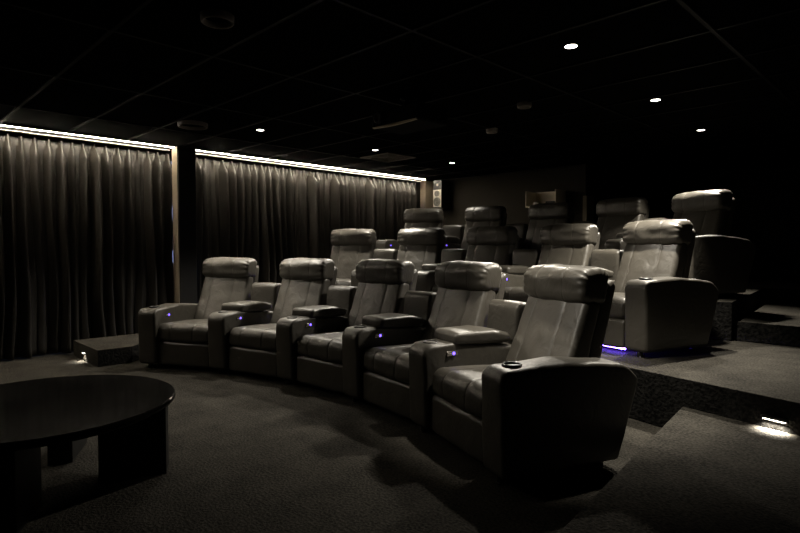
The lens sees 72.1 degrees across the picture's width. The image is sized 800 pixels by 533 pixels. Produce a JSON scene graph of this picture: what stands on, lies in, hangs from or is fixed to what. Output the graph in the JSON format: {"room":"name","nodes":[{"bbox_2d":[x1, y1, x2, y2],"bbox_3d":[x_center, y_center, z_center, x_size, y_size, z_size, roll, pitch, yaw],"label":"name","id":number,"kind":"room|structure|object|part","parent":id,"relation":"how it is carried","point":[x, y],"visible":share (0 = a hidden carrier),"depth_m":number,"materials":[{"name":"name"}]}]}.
{"room":"home theater","nodes":[
{"label":"home theater","id":0,"kind":"room"},
{"bbox_2d":[0,131,419,207],"bbox_3d":[-2.652,-0.337,7.382,0.200,2.490,13.100,2,3,45],"label":"wall","id":1,"kind":"structure","parent":0,"point":[417,184],"depth_m":7.33,"materials":[{"name":"black"}]},
{"bbox_2d":[170,158,172,256],"bbox_3d":[-3.825,-0.258,6.154,0.100,2.180,2.900,2,3,45],"label":"window","id":2,"kind":"structure","parent":1,"relation":"in","point":[170,158],"depth_m":7.05,"materials":[{"name":"grey"}]},
{"bbox_2d":[420,181,432,207],"bbox_3d":[0.498,-0.390,10.298,0.129,2.390,0.219,2,3,45],"label":"trim","id":3,"kind":"structure","parent":1,"relation":"attached to","point":[426,187],"depth_m":10.20,"materials":[{"name":"brown wood"}]},
{"bbox_2d":[0,351,661,532],"bbox_3d":[0.354,1.064,4.425,8.700,0.100,13.100,2,3,45],"label":"floor","id":4,"kind":"structure","parent":0,"point":[249,453],"depth_m":2.82,"materials":[{"name":"carpet"}]},
{"bbox_2d":[0,375,175,532],"bbox_3d":[-1.764,0.873,2.727,1.212,0.401,1.212,2,3,45],"label":"coffee table","id":5,"kind":"object","parent":4,"relation":"on","point":[128,414],"visible":1,"depth_m":2.72,"materials":[{"name":"wood"}]},
{"bbox_3d":[-1.645,0.912,2.339,0.120,0.352,0.315,-1,2,-17],"label":"leg","id":6,"kind":"part","parent":5,"relation":"part of","materials":[{"name":"black wood"}]},
{"bbox_3d":[-1.883,0.884,3.118,0.120,0.352,0.315,-1,2,-17],"label":"leg","id":7,"kind":"part","parent":5,"relation":"part of","materials":[{"name":"black wood"}]},
{"bbox_3d":[-1.375,0.894,2.847,0.315,0.352,0.120,-1,2,-17],"label":"leg","id":8,"kind":"part","parent":5,"relation":"part of","materials":[{"name":"black wood"}]},
{"bbox_2d":[73,334,138,366],"bbox_3d":[-2.489,0.862,6.384,0.820,0.165,2.099,2,3,45],"label":"carpeted step","id":9,"kind":"structure","parent":4,"relation":"on","point":[121,349],"depth_m":5.58,"materials":[{"name":"carpet"}]},
{"bbox_2d":[178,146,196,302],"bbox_3d":[-2.660,-0.267,6.817,0.170,2.390,0.215,2,3,45],"label":"column","id":10,"kind":"structure","parent":4,"relation":"on","point":[186,159],"depth_m":6.74,"materials":[{"name":"black paint"}]},
{"bbox_2d":[172,146,179,302],"bbox_3d":[-2.743,-0.263,6.739,0.153,2.388,0.013,2,3,45],"label":"trim","id":11,"kind":"structure","parent":10,"relation":"attached to","point":[175,196],"depth_m":6.71,"materials":[{"name":"brown wood"}]},
{"bbox_2d":[138,257,258,367],"bbox_3d":[-2.019,0.439,5.658,0.830,1.063,1.023,1,2,17],"label":"recliner chair","id":12,"kind":"object","parent":4,"relation":"on","point":[176,334],"visible":0.79,"depth_m":5.35,"materials":[{"name":"grey leather"}]},
{"bbox_3d":[-2.322,0.653,5.684,0.200,0.554,0.872,1,2,15],"label":"armrest","id":13,"kind":"part","parent":12,"relation":"part of","materials":[{"name":"grey leather"}]},
{"bbox_2d":[158,319,207,342],"bbox_3d":[-1.970,0.627,5.503,0.595,0.196,0.663,1,2,17],"label":"seat cushion","id":14,"kind":"object","parent":12,"relation":"on","point":[169,330],"depth_m":5.22,"materials":[{"name":"grey leather"}]},
{"bbox_3d":[-1.864,0.354,5.835,0.587,0.557,0.327,1,2,17],"label":"backrest","id":15,"kind":"part","parent":12,"relation":"part of","materials":[{"name":"grey leather"}]},
{"bbox_2d":[208,258,336,376],"bbox_3d":[-1.261,0.450,5.357,0.971,1.062,1.007,1,2,29],"label":"recliner chair","id":16,"kind":"object","parent":4,"relation":"on","point":[242,335],"visible":0.7,"depth_m":5.25,"materials":[{"name":"grey leather"}]},
{"bbox_3d":[-1.518,0.673,5.442,0.364,0.529,0.888,1,2,23],"label":"armrest","id":17,"kind":"part","parent":16,"relation":"part of","materials":[{"name":"grey leather"}]},
{"bbox_2d":[229,323,276,350],"bbox_3d":[-1.163,0.640,5.154,0.595,0.196,0.663,1,2,29],"label":"seat cushion","id":18,"kind":"object","parent":16,"relation":"on","point":[242,336],"depth_m":4.91,"materials":[{"name":"grey leather"}]},
{"bbox_2d":[251,282,280,310],"bbox_3d":[-1.381,0.369,5.749,0.321,0.409,0.246,1,2,23],"label":"cushion","id":19,"kind":"object","parent":16,"relation":"on","point":[263,292],"depth_m":5.65,"materials":[{"name":"grey leather"}]},
{"bbox_3d":[-0.988,0.367,5.457,0.587,0.557,0.327,1,2,29],"label":"backrest","id":20,"kind":"part","parent":16,"relation":"part of","materials":[{"name":"grey leather"}]},
{"bbox_2d":[276,259,417,392],"bbox_3d":[-0.498,0.467,4.864,0.971,1.063,1.008,2,3,41],"label":"recliner chair","id":21,"kind":"object","parent":4,"relation":"on","point":[309,341],"visible":0.7,"depth_m":4.74,"materials":[{"name":"grey leather"}]},
{"bbox_3d":[-0.734,0.689,5.001,0.364,0.529,0.888,1,2,35],"label":"armrest","id":22,"kind":"part","parent":21,"relation":"part of","materials":[{"name":"grey leather"}]},
{"bbox_2d":[297,331,343,362],"bbox_3d":[-0.446,0.658,4.646,0.595,0.196,0.663,2,3,41],"label":"seat cushion","id":23,"kind":"object","parent":21,"relation":"on","point":[312,346],"depth_m":4.44,"materials":[{"name":"grey leather"}]},
{"bbox_2d":[327,285,356,316],"bbox_3d":[-0.534,0.386,5.272,0.321,0.409,0.246,1,2,35],"label":"cushion","id":24,"kind":"object","parent":21,"relation":"on","point":[337,296],"depth_m":5.17,"materials":[{"name":"grey leather"}]},
{"bbox_3d":[-0.209,0.387,4.905,0.587,0.557,0.327,2,3,41],"label":"backrest","id":25,"kind":"part","parent":21,"relation":"part of","materials":[{"name":"grey leather"}]},
{"bbox_2d":[342,261,506,418],"bbox_3d":[0.145,0.489,4.223,1.008,1.063,0.970,-2,3,-37],"label":"recliner chair","id":26,"kind":"object","parent":4,"relation":"on","point":[375,352],"visible":0.7,"depth_m":4.09,"materials":[{"name":"grey leather"}]},
{"bbox_3d":[-0.059,0.710,4.406,0.888,0.529,0.364,-2,3,-43],"label":"armrest","id":27,"kind":"part","parent":26,"relation":"part of","materials":[{"name":"grey leather"}]},
{"bbox_2d":[364,344,412,382],"bbox_3d":[0.149,0.681,3.999,0.663,0.196,0.595,-2,3,-37],"label":"seat cushion","id":28,"kind":"object","parent":26,"relation":"on","point":[384,363],"depth_m":3.84,"materials":[{"name":"grey leather"}]},
{"bbox_2d":[404,291,436,326],"bbox_3d":[0.195,0.409,4.630,0.246,0.409,0.321,-2,3,-43],"label":"cushion","id":29,"kind":"object","parent":26,"relation":"on","point":[416,303],"depth_m":4.53,"materials":[{"name":"grey leather"}]},
{"bbox_3d":[0.436,0.411,4.203,0.327,0.557,0.587,-2,3,-37],"label":"backrest","id":30,"kind":"part","parent":26,"relation":"part of","materials":[{"name":"grey leather"}]},
{"bbox_2d":[409,264,636,485],"bbox_3d":[0.694,0.520,3.344,1.009,1.063,1.234,-1,2,-25],"label":"recliner chair","id":31,"kind":"object","parent":4,"relation":"on","point":[531,391],"visible":1,"depth_m":2.97,"materials":[{"name":"grey leather"}]},
{"bbox_3d":[0.330,0.546,3.453,0.085,0.028,0.007,-1,2,-31],"label":"control panel","id":32,"kind":"part","parent":31,"relation":"part of","materials":[{"name":"silver metal"}]},
{"bbox_2d":[432,365,488,417],"bbox_3d":[0.596,0.708,3.242,0.663,0.196,0.595,-1,2,-25],"label":"seat cushion","id":33,"kind":"object","parent":31,"relation":"on","point":[456,388],"depth_m":3.12,"materials":[{"name":"grey leather"}]},
{"bbox_3d":[0.477,0.735,3.684,0.888,0.529,0.364,-1,2,-31],"label":"armrest","id":34,"kind":"part","parent":31,"relation":"part of","materials":[{"name":"grey leather"}]},
{"bbox_2d":[487,299,525,343],"bbox_3d":[0.775,0.437,3.849,0.246,0.409,0.321,-1,2,-31],"label":"cushion","id":35,"kind":"object","parent":31,"relation":"on","point":[503,315],"depth_m":3.76,"materials":[{"name":"grey leather"}]},
{"bbox_3d":[0.922,0.441,3.382,0.327,0.557,0.587,-1,2,-25],"label":"backrest","id":36,"kind":"part","parent":31,"relation":"part of","materials":[{"name":"grey leather"}]},
{"bbox_3d":[0.841,0.752,2.867,0.871,0.553,0.200,-1,2,-22],"label":"armrest","id":37,"kind":"part","parent":31,"relation":"part of","materials":[{"name":"grey leather"}]},
{"bbox_2d":[559,407,799,532],"bbox_3d":[1.679,1.027,1.582,2.509,0.175,2.759,2,3,45],"label":"step","id":38,"kind":"structure","parent":4,"relation":"on","point":[701,472],"depth_m":2.30,"materials":[{"name":"carpet"}]},
{"bbox_2d":[601,339,799,435],"bbox_3d":[2.676,0.767,6.476,8.030,0.348,6.498,2,3,45],"label":"platform","id":39,"kind":"object","parent":4,"relation":"on","point":[742,381],"visible":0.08,"depth_m":3.57,"materials":[{"name":"carpet"}]},
{"bbox_2d":[330,229,376,285],"bbox_3d":[-0.793,0.046,6.895,0.814,1.063,1.019,1,2,18],"label":"recliner chair","id":40,"kind":"object","parent":39,"relation":"on","point":[349,246],"visible":0.41,"depth_m":7.03,"materials":[{"name":"grey leather"}]},
{"bbox_2d":[335,278,350,285],"bbox_3d":[-0.749,0.235,6.739,0.580,0.196,0.663,1,2,18],"label":"seat cushion","id":41,"kind":"object","parent":40,"relation":"on","point":[339,281],"depth_m":6.40,"materials":[{"name":"grey leather"}]},
{"bbox_3d":[-0.640,-0.038,7.071,0.587,0.557,0.327,1,2,18],"label":"backrest","id":42,"kind":"part","parent":40,"relation":"part of","materials":[{"name":"grey leather"}]},
{"bbox_2d":[351,228,445,286],"bbox_3d":[-0.052,0.057,6.601,0.940,1.062,1.004,1,2,28],"label":"recliner chair","id":43,"kind":"object","parent":39,"relation":"on","point":[420,246],"visible":0.37,"depth_m":6.67,"materials":[{"name":"grey leather"}]},
{"bbox_3d":[-0.309,0.281,6.682,0.346,0.529,0.888,1,2,23],"label":"armrest","id":44,"kind":"part","parent":43,"relation":"part of","materials":[{"name":"grey leather"}]},
{"bbox_2d":[373,249,397,259],"bbox_3d":[-0.173,-0.023,6.990,0.308,0.409,0.246,1,2,23],"label":"cushion","id":45,"kind":"object","parent":43,"relation":"on","point":[392,254],"depth_m":6.90,"materials":[{"name":"grey leather"}]},
{"bbox_3d":[0.210,-0.026,6.709,0.587,0.557,0.327,1,2,28],"label":"backrest","id":46,"kind":"part","parent":43,"relation":"part of","materials":[{"name":"grey leather"}]},
{"bbox_2d":[415,226,518,292],"bbox_3d":[0.699,0.073,6.137,0.942,1.063,1.004,2,3,39],"label":"recliner chair","id":47,"kind":"object","parent":39,"relation":"on","point":[493,244],"visible":0.45,"depth_m":6.12,"materials":[{"name":"grey leather"}]},
{"bbox_3d":[0.461,0.296,6.265,0.346,0.529,0.888,1,2,34],"label":"armrest","id":48,"kind":"part","parent":47,"relation":"part of","materials":[{"name":"grey leather"}]},
{"bbox_2d":[432,284,438,292],"bbox_3d":[0.750,0.264,5.926,0.580,0.196,0.663,2,3,39],"label":"seat cushion","id":49,"kind":"object","parent":47,"relation":"on","point":[434,287],"depth_m":5.84,"materials":[{"name":"grey leather"}]},
{"bbox_2d":[441,249,466,262],"bbox_3d":[0.653,-0.007,6.541,0.308,0.409,0.246,1,2,34],"label":"armrest","id":50,"kind":"object","parent":47,"relation":"on","point":[447,255],"depth_m":6.45,"materials":[{"name":"grey leather"}]},
{"bbox_3d":[0.977,-0.007,6.194,0.587,0.557,0.327,2,3,39],"label":"backrest","id":51,"kind":"part","parent":47,"relation":"part of","materials":[{"name":"grey leather"}]},
{"bbox_2d":[499,223,599,301],"bbox_3d":[1.350,0.094,5.541,1.004,1.063,0.941,-2,3,-40],"label":"recliner chair","id":52,"kind":"object","parent":39,"relation":"on","point":[565,244],"visible":0.38,"depth_m":5.50,"materials":[{"name":"grey leather"}]},
{"bbox_3d":[1.138,0.315,5.711,0.346,0.529,0.888,2,3,45],"label":"armrest","id":53,"kind":"part","parent":52,"relation":"part of","materials":[{"name":"grey leather"}]},
{"bbox_2d":[503,286,528,301],"bbox_3d":[1.360,0.285,5.324,0.663,0.196,0.580,-2,3,-40],"label":"seat cushion","id":54,"kind":"object","parent":52,"relation":"on","point":[516,293],"depth_m":5.16,"materials":[{"name":"grey leather"}]},
{"bbox_2d":[512,249,540,274],"bbox_3d":[1.381,0.014,5.947,0.308,0.409,0.246,2,3,45],"label":"cushion","id":55,"kind":"object","parent":52,"relation":"on","point":[524,257],"depth_m":5.86,"materials":[{"name":"grey leather"}]},
{"bbox_3d":[1.634,0.016,5.545,0.327,0.557,0.587,-2,3,-40],"label":"backrest","id":56,"kind":"part","parent":52,"relation":"part of","materials":[{"name":"grey leather"}]},
{"bbox_2d":[591,219,718,357],"bbox_3d":[1.940,0.123,4.723,1.007,1.063,1.199,-1,2,-29],"label":"recliner chair","id":57,"kind":"object","parent":39,"relation":"on","point":[656,307],"visible":0.8,"depth_m":4.28,"materials":[{"name":"grey leather"}]},
{"bbox_2d":[591,249,623,279],"bbox_3d":[1.985,0.040,5.226,0.246,0.409,0.308,-1,2,-35],"label":"cushion","id":58,"kind":"object","parent":57,"relation":"on","point":[609,259],"depth_m":5.13,"materials":[{"name":"grey leather"}]},
{"bbox_2d":[609,292,624,318],"bbox_3d":[1.846,0.310,4.619,0.663,0.196,0.580,-1,2,-29],"label":"seat cushion","id":59,"kind":"object","parent":57,"relation":"on","point":[617,311],"depth_m":4.28,"materials":[{"name":"grey leather"}]},
{"bbox_3d":[2.159,0.043,4.784,0.327,0.557,0.587,-1,2,-29],"label":"backrest","id":60,"kind":"part","parent":57,"relation":"part of","materials":[{"name":"grey leather"}]},
{"bbox_3d":[2.119,0.354,4.274,0.871,0.553,0.200,-1,2,-27],"label":"armrest","id":61,"kind":"part","parent":57,"relation":"part of","materials":[{"name":"grey leather"}]},
{"bbox_2d":[709,278,799,340],"bbox_3d":[3.398,0.397,7.185,8.030,0.342,4.460,2,3,45],"label":"platform","id":62,"kind":"object","parent":39,"relation":"on","point":[728,310],"visible":0.17,"depth_m":5.67,"materials":[{"name":"carpet"}]},
{"bbox_2d":[376,208,442,249],"bbox_3d":[0.147,-0.335,7.995,0.828,1.063,1.020,1,2,21],"label":"recliner chair","id":63,"kind":"object","parent":62,"relation":"on","point":[418,217],"visible":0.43,"depth_m":8.12,"materials":[{"name":"grey leather"}]},
{"bbox_3d":[-0.154,-0.121,8.041,0.200,0.554,0.872,1,2,19],"label":"armrest","id":64,"kind":"part","parent":63,"relation":"part of","materials":[{"name":"grey leather"}]},
{"bbox_3d":[0.312,-0.419,8.163,0.587,0.557,0.327,1,2,21],"label":"backrest","id":65,"kind":"part","parent":63,"relation":"part of","materials":[{"name":"grey leather"}]},
{"bbox_2d":[442,206,506,249],"bbox_3d":[0.889,-0.322,7.655,0.959,1.062,1.005,1,2,32],"label":"recliner chair","id":66,"kind":"object","parent":62,"relation":"on","point":[478,216],"visible":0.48,"depth_m":7.75,"materials":[{"name":"grey leather"}]},
{"bbox_3d":[0.631,-0.099,7.753,0.350,0.529,0.888,1,2,26],"label":"armrest","id":67,"kind":"part","parent":66,"relation":"part of","materials":[{"name":"grey leather"}]},
{"bbox_2d":[442,225,464,244],"bbox_3d":[0.784,-0.403,8.053,0.311,0.409,0.246,1,2,26],"label":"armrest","id":68,"kind":"object","parent":66,"relation":"on","point":[450,230],"depth_m":7.95,"materials":[{"name":"grey leather"}]},
{"bbox_3d":[1.160,-0.405,7.746,0.587,0.557,0.327,1,2,32],"label":"backrest","id":69,"kind":"part","parent":66,"relation":"part of","materials":[{"name":"grey leather"}]},
{"bbox_2d":[505,202,574,249],"bbox_3d":[1.628,-0.304,7.138,0.959,1.063,1.005,2,3,43],"label":"recliner chair","id":70,"kind":"object","parent":62,"relation":"on","point":[541,215],"visible":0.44,"depth_m":7.20,"materials":[{"name":"grey leather"}]},
{"bbox_2d":[505,223,528,243],"bbox_3d":[1.602,-0.385,7.548,0.311,0.409,0.246,2,3,37],"label":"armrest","id":71,"kind":"object","parent":70,"relation":"on","point":[522,228],"depth_m":7.42,"materials":[{"name":"grey leather"}]},
{"bbox_3d":[1.912,-0.384,7.175,0.587,0.557,0.327,2,3,43],"label":"backrest","id":72,"kind":"part","parent":70,"relation":"part of","materials":[{"name":"grey leather"}]},
{"bbox_2d":[542,197,649,248],"bbox_3d":[2.254,-0.281,6.487,1.005,1.063,0.959,-1,3,-36],"label":"recliner chair","id":73,"kind":"object","parent":62,"relation":"on","point":[614,214],"visible":0.38,"depth_m":6.44,"materials":[{"name":"grey leather"}]},
{"bbox_2d":[571,221,596,224],"bbox_3d":[2.307,-0.362,6.896,0.246,0.409,0.311,-2,3,-42],"label":"cushion","id":74,"kind":"object","parent":73,"relation":"on","point":[591,222],"depth_m":6.80,"materials":[{"name":"grey leather"}]},
{"bbox_3d":[2.540,-0.359,6.470,0.327,0.557,0.587,-1,3,-36],"label":"backrest","id":75,"kind":"part","parent":73,"relation":"part of","materials":[{"name":"grey leather"}]},
{"bbox_2d":[604,189,755,297],"bbox_3d":[2.798,-0.250,5.614,1.008,1.063,1.221,-1,2,-25],"label":"recliner chair","id":76,"kind":"object","parent":62,"relation":"on","point":[723,260],"visible":0.54,"depth_m":5.17,"materials":[{"name":"grey leather"}]},
{"bbox_3d":[2.577,-0.035,5.954,0.888,0.529,0.350,-1,2,-31],"label":"armrest","id":77,"kind":"part","parent":76,"relation":"part of","materials":[{"name":"grey leather"}]},
{"bbox_2d":[645,218,670,219],"bbox_3d":[2.875,-0.334,6.120,0.246,0.409,0.311,-1,2,-31],"label":"cushion","id":78,"kind":"object","parent":76,"relation":"on","point":[651,218],"depth_m":6.04,"materials":[{"name":"grey leather"}]},
{"bbox_3d":[3.022,-0.331,5.658,0.327,0.557,0.587,-1,2,-25],"label":"backrest","id":79,"kind":"part","parent":76,"relation":"part of","materials":[{"name":"grey leather"}]},
{"bbox_3d":[2.948,-0.019,5.143,0.871,0.553,0.200,-1,2,-23],"label":"armrest","id":80,"kind":"part","parent":76,"relation":"part of","materials":[{"name":"grey leather"}]},
{"bbox_2d":[734,303,799,347],"bbox_3d":[4.611,0.568,4.756,2.873,0.172,2.275,2,3,45],"label":"step","id":81,"kind":"structure","parent":39,"relation":"on","point":[768,323],"depth_m":4.76,"materials":[{"name":"carpet"}]},
{"bbox_2d":[761,414,787,425],"bbox_3d":[2.033,0.834,2.988,0.022,0.030,0.126,-1,2,-32],"label":"step light","id":82,"kind":"object","parent":39,"relation":"attached to","point":[764,417],"visible":1,"depth_m":2.98,"materials":[{"name":"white plastic"}]},
{"bbox_2d":[0,0,799,180],"bbox_3d":[0.354,-1.456,4.335,8.700,0.138,13.100,2,3,45],"label":"ceiling","id":83,"kind":"structure","parent":0,"point":[327,30],"depth_m":4.02,"materials":[{"name":"black paint"}]},
{"bbox_2d":[0,126,169,150],"bbox_3d":[-4.185,-1.396,5.428,0.060,0.042,3.802,2,3,45],"label":"track","id":84,"kind":"object","parent":83,"relation":"attached to","point":[7,129],"visible":1,"depth_m":6.08,"materials":[{"name":"beige"}]},
{"bbox_2d":[0,133,173,360],"bbox_3d":[-4.171,-0.202,5.476,0.225,2.327,3.889,2,3,45],"label":"pleated curtain","id":85,"kind":"object","parent":84,"relation":"hanging from","point":[86,230],"visible":0.93,"depth_m":6.11,"materials":[{"name":"fabric"}]},
{"bbox_2d":[0,124,173,147],"bbox_3d":[-4.108,-1.405,5.349,0.040,0.010,3.822,2,3,45],"label":"led light strip","id":86,"kind":"object","parent":83,"relation":"attached to","point":[0,124],"visible":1,"depth_m":5.98,"materials":[{"name":"white plastic"}]},
{"bbox_2d":[177,120,207,129],"bbox_3d":[-2.058,-1.402,5.462,0.284,0.041,0.284,2,3,45],"label":"spotlight","id":87,"kind":"object","parent":83,"relation":"attached to","point":[184,124],"visible":1,"depth_m":5.45,"materials":[{"name":"grey metal"}]},
{"bbox_2d":[200,8,234,28],"bbox_3d":[-0.969,-1.312,2.918,0.174,0.041,0.174,2,3,45],"label":"spotlight","id":88,"kind":"object","parent":83,"relation":"attached to","point":[215,18],"visible":1,"depth_m":2.90,"materials":[{"name":"grey metal"}]},
{"bbox_2d":[195,151,420,181],"bbox_3d":[-1.149,-1.504,8.462,0.060,0.042,4.290,2,3,45],"label":"track","id":89,"kind":"object","parent":83,"relation":"attached to","point":[196,152],"visible":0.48,"depth_m":8.11,"materials":[{"name":"beige"}]},
{"bbox_2d":[195,156,416,303],"bbox_3d":[-1.156,-0.308,8.474,0.244,2.327,4.248,2,3,45],"label":"pleated curtain","id":90,"kind":"object","parent":89,"relation":"hanging from","point":[269,215],"visible":0.54,"depth_m":7.90,"materials":[{"name":"fabric"}]},
{"bbox_2d":[195,149,425,179],"bbox_3d":[-1.071,-1.513,8.384,0.040,0.010,4.310,2,3,45],"label":"led light strip","id":91,"kind":"object","parent":83,"relation":"attached to","point":[195,149],"visible":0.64,"depth_m":7.99,"materials":[{"name":"white plastic"}]},
{"bbox_2d":[360,152,415,161],"bbox_3d":[-0.163,-1.480,7.469,0.540,0.018,0.540,2,3,45],"label":"ceiling vent","id":92,"kind":"object","parent":83,"relation":"in","point":[392,157],"visible":1,"depth_m":7.43,"materials":[{"name":"grey metal"}]},
{"bbox_2d":[0,0,799,179],"bbox_3d":[0.467,-1.374,4.131,8.112,0.015,12.832,2,3,45],"label":"ceiling grid","id":93,"kind":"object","parent":83,"relation":"attached to","point":[683,3],"depth_m":4.25,"materials":[{"name":"black metal"}]},
{"bbox_2d":[372,97,447,134],"bbox_3d":[0.071,-1.264,4.554,0.540,0.243,0.400,2,3,45],"label":"ceiling projector","id":94,"kind":"object","parent":83,"relation":"hanging from","point":[410,117],"visible":1,"depth_m":4.44,"materials":[{"name":"black plastic"}]},
{"bbox_3d":[-0.048,-1.149,4.439,0.500,0.022,0.016,2,3,45],"label":"trim","id":95,"kind":"part","parent":94,"relation":"part of","materials":[{"name":"beige"}]},
{"bbox_2d":[486,128,497,133],"bbox_3d":[0.955,-1.411,5.716,0.124,0.041,0.124,2,3,45],"label":"spotlight","id":96,"kind":"object","parent":83,"relation":"attached to","point":[491,130],"visible":1,"depth_m":5.67,"materials":[{"name":"grey metal"}]},
{"bbox_2d":[517,101,531,108],"bbox_3d":[1.061,-1.375,4.692,0.124,0.041,0.124,2,3,45],"label":"spotlight","id":97,"kind":"object","parent":83,"relation":"attached to","point":[523,104],"visible":1,"depth_m":4.65,"materials":[{"name":"grey metal"}]},
{"bbox_2d":[562,41,579,49],"bbox_3d":[1.039,-1.343,3.342,0.104,0.015,0.104,2,3,45],"label":"recessed light","id":98,"kind":"object","parent":83,"relation":"in","point":[570,45],"visible":1,"depth_m":3.33,"materials":[{"name":"white glass"}]},
{"bbox_2d":[649,97,662,101],"bbox_3d":[2.121,-1.386,4.564,0.104,0.015,0.104,2,3,45],"label":"recessed light","id":99,"kind":"object","parent":83,"relation":"in","point":[657,99],"visible":0.99,"depth_m":4.54,"materials":[{"name":"white glass"}]},
{"bbox_2d":[695,128,706,130],"bbox_3d":[3.140,-1.428,5.737,0.104,0.015,0.104,2,3,45],"label":"recessed light","id":100,"kind":"object","parent":83,"relation":"in","point":[697,129],"visible":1,"depth_m":5.71,"materials":[{"name":"white glass"}]},
{"bbox_2d":[431,164,590,226],"bbox_3d":[1.697,-0.367,9.362,3.150,2.410,0.150,2,3,45],"label":"wall","id":101,"kind":"structure","parent":0,"point":[508,190],"depth_m":9.04,"materials":[{"name":"grey paint"}]},
{"bbox_2d":[433,180,449,207],"bbox_3d":[0.759,-1.308,9.953,0.200,0.490,0.294,2,3,45],"label":"wall speaker","id":102,"kind":"object","parent":101,"relation":"attached to","point":[441,188],"visible":1,"depth_m":9.87,"materials":[{"name":"white"}]},
{"bbox_3d":[0.667,-1.220,9.865,0.192,0.310,0.011,2,3,45],"label":"panel","id":103,"kind":"part","parent":102,"relation":"part of","materials":[{"name":"beige"}]},
{"bbox_2d":[525,189,565,207],"bbox_3d":[2.241,-1.036,8.475,0.520,0.250,0.300,2,3,45],"label":"wall box","id":104,"kind":"object","parent":101,"relation":"attached to","point":[557,195],"visible":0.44,"depth_m":8.57,"materials":[{"name":"beige"}]},
{"bbox_2d":[590,165,638,221],"bbox_3d":[3.447,-0.354,8.991,0.150,2.410,1.800,2,3,45],"label":"wall","id":105,"kind":"structure","parent":0,"point":[605,183],"depth_m":8.75,"materials":[{"name":"black paint"}]},
{"bbox_2d":[583,196,593,220],"bbox_3d":[2.820,-0.433,8.251,0.065,1.240,0.230,2,3,45],"label":"trim","id":106,"kind":"structure","parent":105,"relation":"attached to","point":[588,201],"depth_m":8.17,"materials":[{"name":"brown"}]},
{"bbox_2d":[638,161,799,279],"bbox_3d":[6.028,-0.311,7.790,5.500,2.410,0.150,2,3,45],"label":"wall","id":107,"kind":"structure","parent":0,"point":[766,214],"depth_m":8.29,"materials":[{"name":"black paint"}]}
]}

